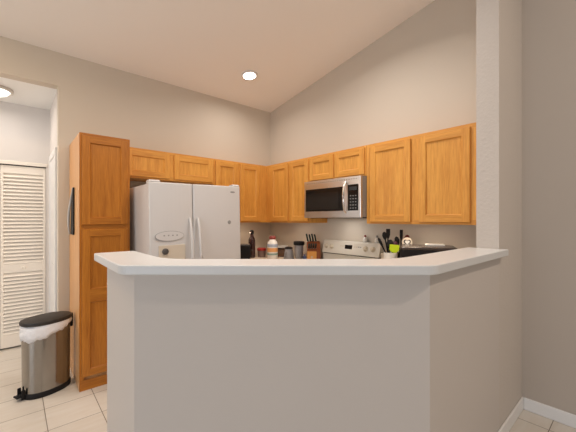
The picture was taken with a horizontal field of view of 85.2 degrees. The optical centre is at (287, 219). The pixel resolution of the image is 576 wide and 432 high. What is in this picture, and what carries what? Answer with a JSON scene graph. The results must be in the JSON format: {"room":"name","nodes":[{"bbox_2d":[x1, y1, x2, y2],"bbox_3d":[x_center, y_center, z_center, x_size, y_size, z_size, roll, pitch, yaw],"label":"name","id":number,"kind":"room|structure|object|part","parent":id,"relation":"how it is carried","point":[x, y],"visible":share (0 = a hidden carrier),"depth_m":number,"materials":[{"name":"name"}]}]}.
{"room":"kitchen","nodes":[
{"label":"kitchen","id":0,"kind":"room"},
{"bbox_2d":[0,101,49,312],"bbox_3d":[-3.813,0.026,2.787,2.900,2.785,0.100,0,0,-41],"label":"wall","id":1,"kind":"structure","parent":0,"point":[24,130],"depth_m":3.51,"materials":[{"name":"white paint"}]},
{"bbox_2d":[0,165,45,348],"bbox_3d":[-2.948,0.406,3.497,0.387,1.986,0.066,0,0,-41],"label":"door","id":2,"kind":"structure","parent":1,"relation":"in","point":[22,189],"depth_m":3.48,"materials":[{"name":"white paint"}]},
{"bbox_2d":[0,160,46,167],"bbox_3d":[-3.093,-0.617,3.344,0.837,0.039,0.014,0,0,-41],"label":"trim","id":3,"kind":"structure","parent":1,"relation":"attached to","point":[1,161],"depth_m":3.48,"materials":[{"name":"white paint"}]},
{"bbox_2d":[0,77,56,109],"bbox_3d":[-3.487,-1.306,2.491,2.800,0.080,0.775,0,0,-41],"label":"ceiling","id":4,"kind":"structure","parent":0,"point":[27,94],"depth_m":3.18,"materials":[{"name":"white paint"}]},
{"bbox_2d":[0,85,13,96],"bbox_3d":[-2.824,-1.229,3.017,0.280,0.075,0.280,0,0,-41],"label":"dome light","id":5,"kind":"object","parent":4,"relation":"attached to","point":[5,91],"visible":1,"depth_m":3.02,"materials":[{"name":"white glass"}]},
{"bbox_2d":[50,91,56,153],"bbox_3d":[-2.473,0.076,3.382,0.100,2.685,0.775,0,0,-41],"label":"wall","id":6,"kind":"structure","parent":0,"point":[53,110],"depth_m":3.32,"materials":[{"name":"white paint"}]},
{"bbox_2d":[50,158,53,311],"bbox_3d":[-2.499,0.384,3.329,0.010,2.050,0.560,0,0,-41],"label":"door","id":7,"kind":"structure","parent":6,"relation":"in","point":[52,161],"depth_m":3.34,"materials":[{"name":"white paint"}]},
{"bbox_2d":[49,147,56,311],"bbox_3d":[-2.500,0.356,3.325,0.016,2.125,0.685,0,0,-41],"label":"trim","id":8,"kind":"structure","parent":6,"relation":"attached to","point":[53,154],"depth_m":3.08,"materials":[{"name":"white paint"}]},
{"bbox_2d":[0,36,269,310],"bbox_3d":[-3.118,-0.081,2.223,7.500,3.000,0.115,0,0,-41],"label":"wall","id":9,"kind":"structure","parent":0,"point":[92,98],"depth_m":3.38,"materials":[{"name":"beige paint"}]},
{"bbox_2d":[130,147,213,184],"bbox_3d":[-1.344,-0.564,3.486,0.993,0.302,0.323,0,0,-41],"label":"upper cabinet","id":10,"kind":"object","parent":9,"relation":"attached to","point":[145,164],"visible":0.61,"depth_m":3.37,"materials":[{"name":"brown wood"}]},
{"bbox_3d":[-1.428,-0.561,3.211,0.433,0.265,0.019,0,0,-41],"label":"door","id":11,"kind":"part","parent":10,"relation":"part of","materials":[{"name":"brown wood"}]},
{"bbox_3d":[-1.058,-0.561,3.535,0.458,0.265,0.019,0,0,-41],"label":"door","id":12,"kind":"part","parent":10,"relation":"part of","materials":[{"name":"brown wood"}]},
{"bbox_2d":[212,159,265,222],"bbox_3d":[-0.677,-0.336,4.072,0.779,0.759,0.323,0,0,-41],"label":"upper cabinet","id":13,"kind":"object","parent":9,"relation":"attached to","point":[250,178],"visible":0.68,"depth_m":4.01,"materials":[{"name":"brown wood"}]},
{"bbox_3d":[-0.743,-0.334,3.812,0.303,0.719,0.019,0,0,-41],"label":"door","id":14,"kind":"part","parent":13,"relation":"part of","materials":[{"name":"brown wood"}]},
{"bbox_3d":[-0.487,-0.334,4.037,0.301,0.719,0.019,0,0,-41],"label":"door","id":15,"kind":"part","parent":13,"relation":"part of","materials":[{"name":"brown wood"}]},
{"bbox_2d":[0,0,433,112],"bbox_3d":[-0.434,-2.055,-0.743,7.620,0.986,8.115,0,0,-41],"label":"ceiling","id":16,"kind":"structure","parent":0,"point":[201,46],"depth_m":2.97,"materials":[{"name":"white paint"}]},
{"bbox_2d":[241,70,257,80],"bbox_3d":[-0.451,-1.677,3.662,0.188,0.044,0.188,0,0,-41],"label":"ceiling light","id":17,"kind":"object","parent":16,"relation":"attached to","point":[248,75],"visible":1,"depth_m":3.65,"materials":[{"name":"white glass"}]},
{"bbox_2d":[0,345,575,431],"bbox_3d":[-0.743,1.469,-0.027,8.100,0.100,9.600,0,0,-41],"label":"floor","id":18,"kind":"structure","parent":0,"point":[68,409],"depth_m":2.31,"materials":[{"name":"tile"}]},
{"bbox_2d":[13,311,72,400],"bbox_3d":[-2.022,1.111,2.602,0.272,0.615,0.401,0,0,28],"label":"bin","id":19,"kind":"object","parent":18,"relation":"on","point":[44,338],"visible":1,"depth_m":2.51,"materials":[{"name":"silver metal"}]},
{"bbox_3d":[-2.014,0.825,2.617,0.272,0.043,0.361,0,0,28],"label":"lid","id":20,"kind":"part","parent":19,"relation":"part of","materials":[{"name":"black plastic"}]},
{"bbox_2d":[69,132,129,391],"bbox_3d":[-1.762,0.352,2.917,0.381,2.134,0.628,0,0,-41],"label":"pantry cabinet","id":21,"kind":"object","parent":18,"relation":"on","point":[99,165],"visible":0.76,"depth_m":2.66,"materials":[{"name":"brown wood"}]},
{"bbox_2d":[67,187,73,234],"bbox_3d":[-1.961,-0.072,2.824,0.038,0.423,0.181,0,0,-41],"label":"dustpan","id":22,"kind":"object","parent":21,"relation":"hanging from","point":[71,201],"visible":1,"depth_m":2.82,"materials":[{"name":"black plastic"}]},
{"bbox_3d":[-1.574,0.066,2.704,0.317,0.045,0.020,0,0,-41],"label":"rail","id":23,"kind":"part","parent":21,"relation":"part of","materials":[{"name":"brown wood"}]},
{"bbox_3d":[-1.562,0.694,2.687,0.348,1.220,0.019,0,0,-41],"label":"door","id":24,"kind":"part","parent":21,"relation":"part of","materials":[{"name":"brown wood"}]},
{"bbox_3d":[-1.562,-0.323,2.687,0.348,0.740,0.019,0,0,-41],"label":"door","id":25,"kind":"part","parent":21,"relation":"part of","materials":[{"name":"brown wood"}]},
{"bbox_2d":[130,179,240,258],"bbox_3d":[-1.080,0.533,3.160,0.866,1.732,1.027,-1,1,-41],"label":"refrigerator","id":26,"kind":"object","parent":18,"relation":"on","point":[168,220],"visible":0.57,"depth_m":2.77,"materials":[{"name":"white metal"}]},
{"bbox_3d":[-1.018,0.270,2.604,0.052,0.052,0.016,-1,1,-41],"label":"water spout","id":27,"kind":"part","parent":26,"relation":"part of","materials":[{"name":"grey plastic"}]},
{"bbox_3d":[-0.997,0.488,2.689,0.371,1.592,0.080,-1,1,-41],"label":"door","id":28,"kind":"part","parent":26,"relation":"part of","materials":[{"name":"white metal"}]},
{"bbox_3d":[-0.991,0.142,2.634,0.238,0.080,0.002,-1,1,-41],"label":"panel","id":29,"kind":"part","parent":26,"relation":"part of","materials":[{"name":"white plastic"}]},
{"bbox_3d":[-0.839,0.386,2.739,0.030,0.797,0.075,-1,1,-41],"label":"handle","id":30,"kind":"part","parent":26,"relation":"part of","materials":[{"name":"white ceramic"}]},
{"bbox_3d":[-0.782,0.385,2.788,0.030,0.797,0.075,-1,1,-41],"label":"handle","id":31,"kind":"part","parent":26,"relation":"part of","materials":[{"name":"white ceramic"}]},
{"bbox_3d":[-0.669,0.480,2.977,0.489,1.592,0.080,-1,1,-41],"label":"door","id":32,"kind":"part","parent":26,"relation":"part of","materials":[{"name":"white metal"}]},
{"bbox_2d":[322,240,383,258],"bbox_3d":[0.467,0.833,3.281,0.706,1.172,0.772,0,0,-41],"label":"range","id":33,"kind":"object","parent":18,"relation":"on","point":[332,249],"visible":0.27,"depth_m":3.44,"materials":[{"name":"beige metal"}]},
{"bbox_3d":[-0.483,0.982,4.047,1.128,0.874,0.618,0,0,-41],"label":"base cabinet","id":34,"kind":"object","parent":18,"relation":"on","visible":0},
{"bbox_2d":[250,254,306,258],"bbox_3d":[-0.321,0.524,3.855,1.138,0.039,1.120,0,0,-41],"label":"countertop","id":35,"kind":"structure","parent":34,"relation":"on","point":[256,255],"depth_m":4.12,"materials":[{"name":"beige laminate"}]},
{"bbox_2d":[240,244,251,258],"bbox_3d":[-0.600,0.409,3.951,0.298,0.190,0.170,0,0,-3],"label":"toaster","id":36,"kind":"object","parent":35,"relation":"on","point":[245,249],"visible":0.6,"depth_m":3.87,"materials":[{"name":"black plastic"}]},
{"bbox_2d":[248,230,254,257],"bbox_3d":[-0.482,0.324,4.107,0.110,0.362,0.090,0,0,-41],"label":"bottle","id":37,"kind":"object","parent":35,"relation":"on","point":[251,240],"visible":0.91,"depth_m":4.08,"materials":[{"name":"brown glass"}]},
{"bbox_2d":[257,248,265,256],"bbox_3d":[-0.353,0.445,4.189,0.124,0.120,0.124,0,0,-41],"label":"tub","id":38,"kind":"object","parent":35,"relation":"on","point":[261,251],"visible":0.99,"depth_m":4.14,"materials":[{"name":"red plastic"}]},
{"bbox_2d":[267,236,277,258],"bbox_3d":[-0.201,0.361,4.056,0.138,0.288,0.138,0,0,-41],"label":"bottle","id":39,"kind":"object","parent":35,"relation":"on","point":[272,245],"visible":1,"depth_m":4.00,"materials":[{"name":"white plastic"}]},
{"bbox_2d":[278,248,284,256],"bbox_3d":[-0.094,0.445,4.250,0.130,0.119,0.120,0,0,4],"label":"jar","id":40,"kind":"object","parent":35,"relation":"on","point":[281,251],"visible":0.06,"depth_m":4.20,"materials":[{"name":"brown glass"}]},
{"bbox_2d":[284,247,293,258],"bbox_3d":[0.006,0.427,3.960,0.141,0.155,0.132,0,0,-20],"label":"tumbler","id":41,"kind":"object","parent":35,"relation":"on","point":[288,254],"visible":0.97,"depth_m":3.91,"materials":[{"name":"plastic"}]},
{"bbox_2d":[294,241,304,258],"bbox_3d":[0.137,0.389,3.873,0.136,0.232,0.136,0,0,-41],"label":"cup","id":42,"kind":"object","parent":35,"relation":"on","point":[299,245],"visible":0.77,"depth_m":3.83,"materials":[{"name":"plastic"}]},
{"bbox_3d":[0.137,0.296,3.873,0.136,0.047,0.136,0,0,-41],"label":"lid","id":43,"kind":"part","parent":42,"relation":"part of","materials":[{"name":"black plastic"}]},
{"bbox_2d":[307,241,320,258],"bbox_3d":[0.307,0.387,3.794,0.161,0.235,0.168,0,0,0],"label":"knife block","id":44,"kind":"object","parent":35,"relation":"on","point":[314,253],"visible":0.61,"depth_m":3.73,"materials":[{"name":"brown wood"}]},
{"bbox_3d":[0.283,0.444,3.720,0.112,0.122,0.015,0,0,0],"label":"panel","id":45,"kind":"part","parent":44,"relation":"part of","materials":[{"name":"orange wood"}]},
{"bbox_3d":[0.937,0.982,2.222,1.400,0.874,0.618,0,0,-41],"label":"base cabinet","id":46,"kind":"object","parent":18,"relation":"on","visible":0},
{"bbox_3d":[0.789,0.524,2.364,1.438,0.039,1.026,0,0,-41],"label":"countertop","id":47,"kind":"structure","parent":46,"relation":"on","visible":0},
{"bbox_2d":[384,252,396,258],"bbox_3d":[0.940,0.405,2.875,0.120,0.200,0.120,0,0,-41],"label":"utensil crock","id":48,"kind":"object","parent":47,"relation":"on","point":[390,255],"visible":0.3,"depth_m":2.83,"materials":[{"name":"white ceramic"}]},
{"bbox_2d":[378,238,385,252],"bbox_3d":[0.905,0.332,2.874,0.164,0.323,0.026,0,0,2],"label":"ladle","id":49,"kind":"object","parent":48,"relation":"in","point":[379,239],"visible":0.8,"depth_m":2.87,"materials":[{"name":"black plastic"}]},
{"bbox_2d":[382,232,387,252],"bbox_3d":[0.917,0.304,2.899,0.096,0.376,0.017,0,0,-6],"label":"serving spoon","id":50,"kind":"object","parent":48,"relation":"in","point":[384,235],"visible":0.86,"depth_m":2.89,"materials":[{"name":"black plastic"}]},
{"bbox_2d":[386,229,389,247],"bbox_3d":[0.928,0.291,2.915,0.036,0.400,0.014,1,0,0],"label":"turner","id":51,"kind":"object","parent":48,"relation":"in","point":[387,230],"visible":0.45,"depth_m":2.91,"materials":[{"name":"black plastic"}]},
{"bbox_2d":[386,240,393,252],"bbox_3d":[0.930,0.338,2.859,0.063,0.306,0.022,0,0,15],"label":"slotted spoon","id":52,"kind":"object","parent":48,"relation":"in","point":[389,242],"visible":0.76,"depth_m":2.85,"materials":[{"name":"black plastic"}]},
{"bbox_2d":[389,244,398,252],"bbox_3d":[0.960,0.359,2.831,0.088,0.264,0.014,0,0,7],"label":"spatula","id":53,"kind":"object","parent":48,"relation":"in","point":[393,248],"visible":0.6,"depth_m":2.83,"materials":[{"name":"green plastic"}]},
{"bbox_2d":[402,237,411,243],"bbox_3d":[1.058,0.334,2.786,0.084,0.342,0.040,0,0,11],"label":"heart sign","id":54,"kind":"object","parent":47,"relation":"on","point":[406,240],"visible":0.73,"depth_m":2.78,"materials":[{"name":"beige"}]},
{"bbox_2d":[400,244,456,257],"bbox_3d":[1.129,0.361,2.543,0.408,0.288,0.365,0,0,22],"label":"toaster oven","id":55,"kind":"object","parent":47,"relation":"on","point":[407,250],"visible":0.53,"depth_m":2.42,"materials":[{"name":"black metal"}]},
{"bbox_3d":[1.123,0.228,2.528,0.408,0.022,0.332,0,0,22],"label":"lid","id":56,"kind":"part","parent":55,"relation":"part of","materials":[{"name":"silver metal"}]},
{"bbox_2d":[425,243,444,245],"bbox_3d":[1.214,0.211,2.594,0.140,0.010,0.090,0,0,17],"label":"paper stack","id":57,"kind":"object","parent":55,"relation":"on","point":[425,243],"visible":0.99,"depth_m":2.55,"materials":[{"name":"white paper"}]},
{"bbox_3d":[1.070,0.410,2.949,0.110,0.190,0.110,0,0,-41],"label":"utensil crock","id":58,"kind":"object","parent":47,"relation":"on","visible":0},
{"bbox_2d":[395,236,399,252],"bbox_3d":[1.051,0.327,2.939,0.102,0.330,0.017,0,0,2],"label":"serving spoon","id":59,"kind":"object","parent":58,"relation":"in","point":[397,239],"visible":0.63,"depth_m":2.93,"materials":[{"name":"black plastic"}]},
{"bbox_2d":[400,230,402,249],"bbox_3d":[1.072,0.296,2.976,0.014,0.390,0.032,0,2,-27],"label":"turner","id":60,"kind":"object","parent":58,"relation":"in","point":[401,231],"visible":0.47,"depth_m":2.97,"materials":[{"name":"black plastic"}]},
{"bbox_2d":[107,258,498,431],"bbox_3d":[0.195,0.825,1.628,2.355,1.188,0.655,0,0,-7],"label":"wall","id":61,"kind":"structure","parent":0,"point":[186,353],"depth_m":1.35,"materials":[{"name":"grey paint"}]},
{"bbox_2d":[94,247,508,274],"bbox_3d":[0.179,0.210,1.618,2.469,0.040,0.764,0,0,-6],"label":"countertop","id":62,"kind":"structure","parent":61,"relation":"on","point":[123,262],"depth_m":1.34,"materials":[{"name":"white laminate"}]},
{"bbox_2d":[270,0,575,414],"bbox_3d":[2.384,-0.540,1.731,0.120,3.917,8.115,0,0,-41],"label":"wall","id":63,"kind":"structure","parent":0,"point":[419,77],"depth_m":2.64,"materials":[{"name":"beige paint"}]},
{"bbox_2d":[266,157,326,222],"bbox_3d":[-0.014,-0.336,4.123,0.323,0.759,1.126,0,0,-41],"label":"upper cabinet","id":64,"kind":"object","parent":63,"relation":"attached to","point":[285,181],"visible":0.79,"depth_m":3.88,"materials":[{"name":"brown wood"}]},
{"bbox_3d":[-0.113,-0.334,4.006,0.019,0.719,0.342,0,0,-41],"label":"door","id":65,"kind":"part","parent":64,"relation":"part of","materials":[{"name":"brown wood"}]},
{"bbox_3d":[0.129,-0.334,3.730,0.019,0.719,0.320,0,0,-41],"label":"door","id":66,"kind":"part","parent":64,"relation":"part of","materials":[{"name":"brown wood"}]},
{"bbox_2d":[310,145,366,181],"bbox_3d":[0.612,-0.567,3.410,0.323,0.296,0.768,0,0,-41],"label":"upper cabinet","id":67,"kind":"object","parent":63,"relation":"attached to","point":[353,161],"visible":0.74,"depth_m":3.26,"materials":[{"name":"brown wood"}]},
{"bbox_3d":[0.369,-0.564,3.457,0.019,0.258,0.352,0,0,-41],"label":"door","id":68,"kind":"part","parent":67,"relation":"part of","materials":[{"name":"brown wood"}]},
{"bbox_2d":[304,175,366,217],"bbox_3d":[0.563,-0.212,3.364,0.458,0.406,0.766,0,0,-41],"label":"microwave","id":69,"kind":"object","parent":67,"relation":"attached to","point":[346,197],"visible":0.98,"depth_m":3.18,"materials":[{"name":"grey metal"}]},
{"bbox_3d":[0.374,-0.204,3.320,0.004,0.242,0.527,0,0,-41],"label":"door glass","id":70,"kind":"part","parent":69,"relation":"part of","materials":[{"name":"black glass"}]},
{"bbox_3d":[0.551,-0.216,3.076,0.060,0.326,0.024,0,0,-41],"label":"handle","id":71,"kind":"part","parent":69,"relation":"part of","materials":[{"name":"white metal"}]},
{"bbox_3d":[0.628,-0.210,3.031,0.004,0.254,0.123,0,0,-41],"label":"control panel","id":72,"kind":"part","parent":69,"relation":"part of","materials":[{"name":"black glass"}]},
{"bbox_3d":[0.618,-0.564,3.173,0.019,0.258,0.372,0,0,-41],"label":"door","id":73,"kind":"part","parent":67,"relation":"part of","materials":[{"name":"brown wood"}]},
{"bbox_2d":[367,122,475,224],"bbox_3d":[1.206,-0.336,2.734,0.323,0.759,1.027,0,0,-41],"label":"upper cabinet","id":74,"kind":"object","parent":63,"relation":"attached to","point":[429,177],"visible":0.66,"depth_m":2.58,"materials":[{"name":"brown wood"}]},
{"bbox_3d":[0.916,-0.331,2.834,0.019,0.714,0.405,0,0,-41],"label":"door","id":75,"kind":"part","parent":74,"relation":"part of","materials":[{"name":"brown wood"}]},
{"bbox_3d":[1.228,-0.331,2.479,0.019,0.714,0.391,0,0,-41],"label":"door","id":76,"kind":"part","parent":74,"relation":"part of","materials":[{"name":"brown wood"}]},
{"bbox_2d":[524,397,575,428],"bbox_3d":[3.353,1.373,0.526,0.014,0.090,4.826,0,0,-41],"label":"baseboard","id":77,"kind":"structure","parent":63,"relation":"attached to","point":[555,414],"depth_m":2.22,"materials":[{"name":"white paint"}]},
{"bbox_2d":[476,0,521,428],"bbox_3d":[1.504,-0.331,2.220,0.557,3.500,0.130,0,0,-41],"label":"wall","id":78,"kind":"structure","parent":0,"point":[498,22],"depth_m":2.08,"materials":[{"name":"beige paint"}]},
{"bbox_2d":[498,397,523,431],"bbox_3d":[1.198,1.373,1.855,1.500,0.090,0.014,0,0,-41],"label":"baseboard","id":79,"kind":"structure","parent":78,"relation":"attached to","point":[509,422],"depth_m":2.16,"materials":[{"name":"white paint"}]}
]}

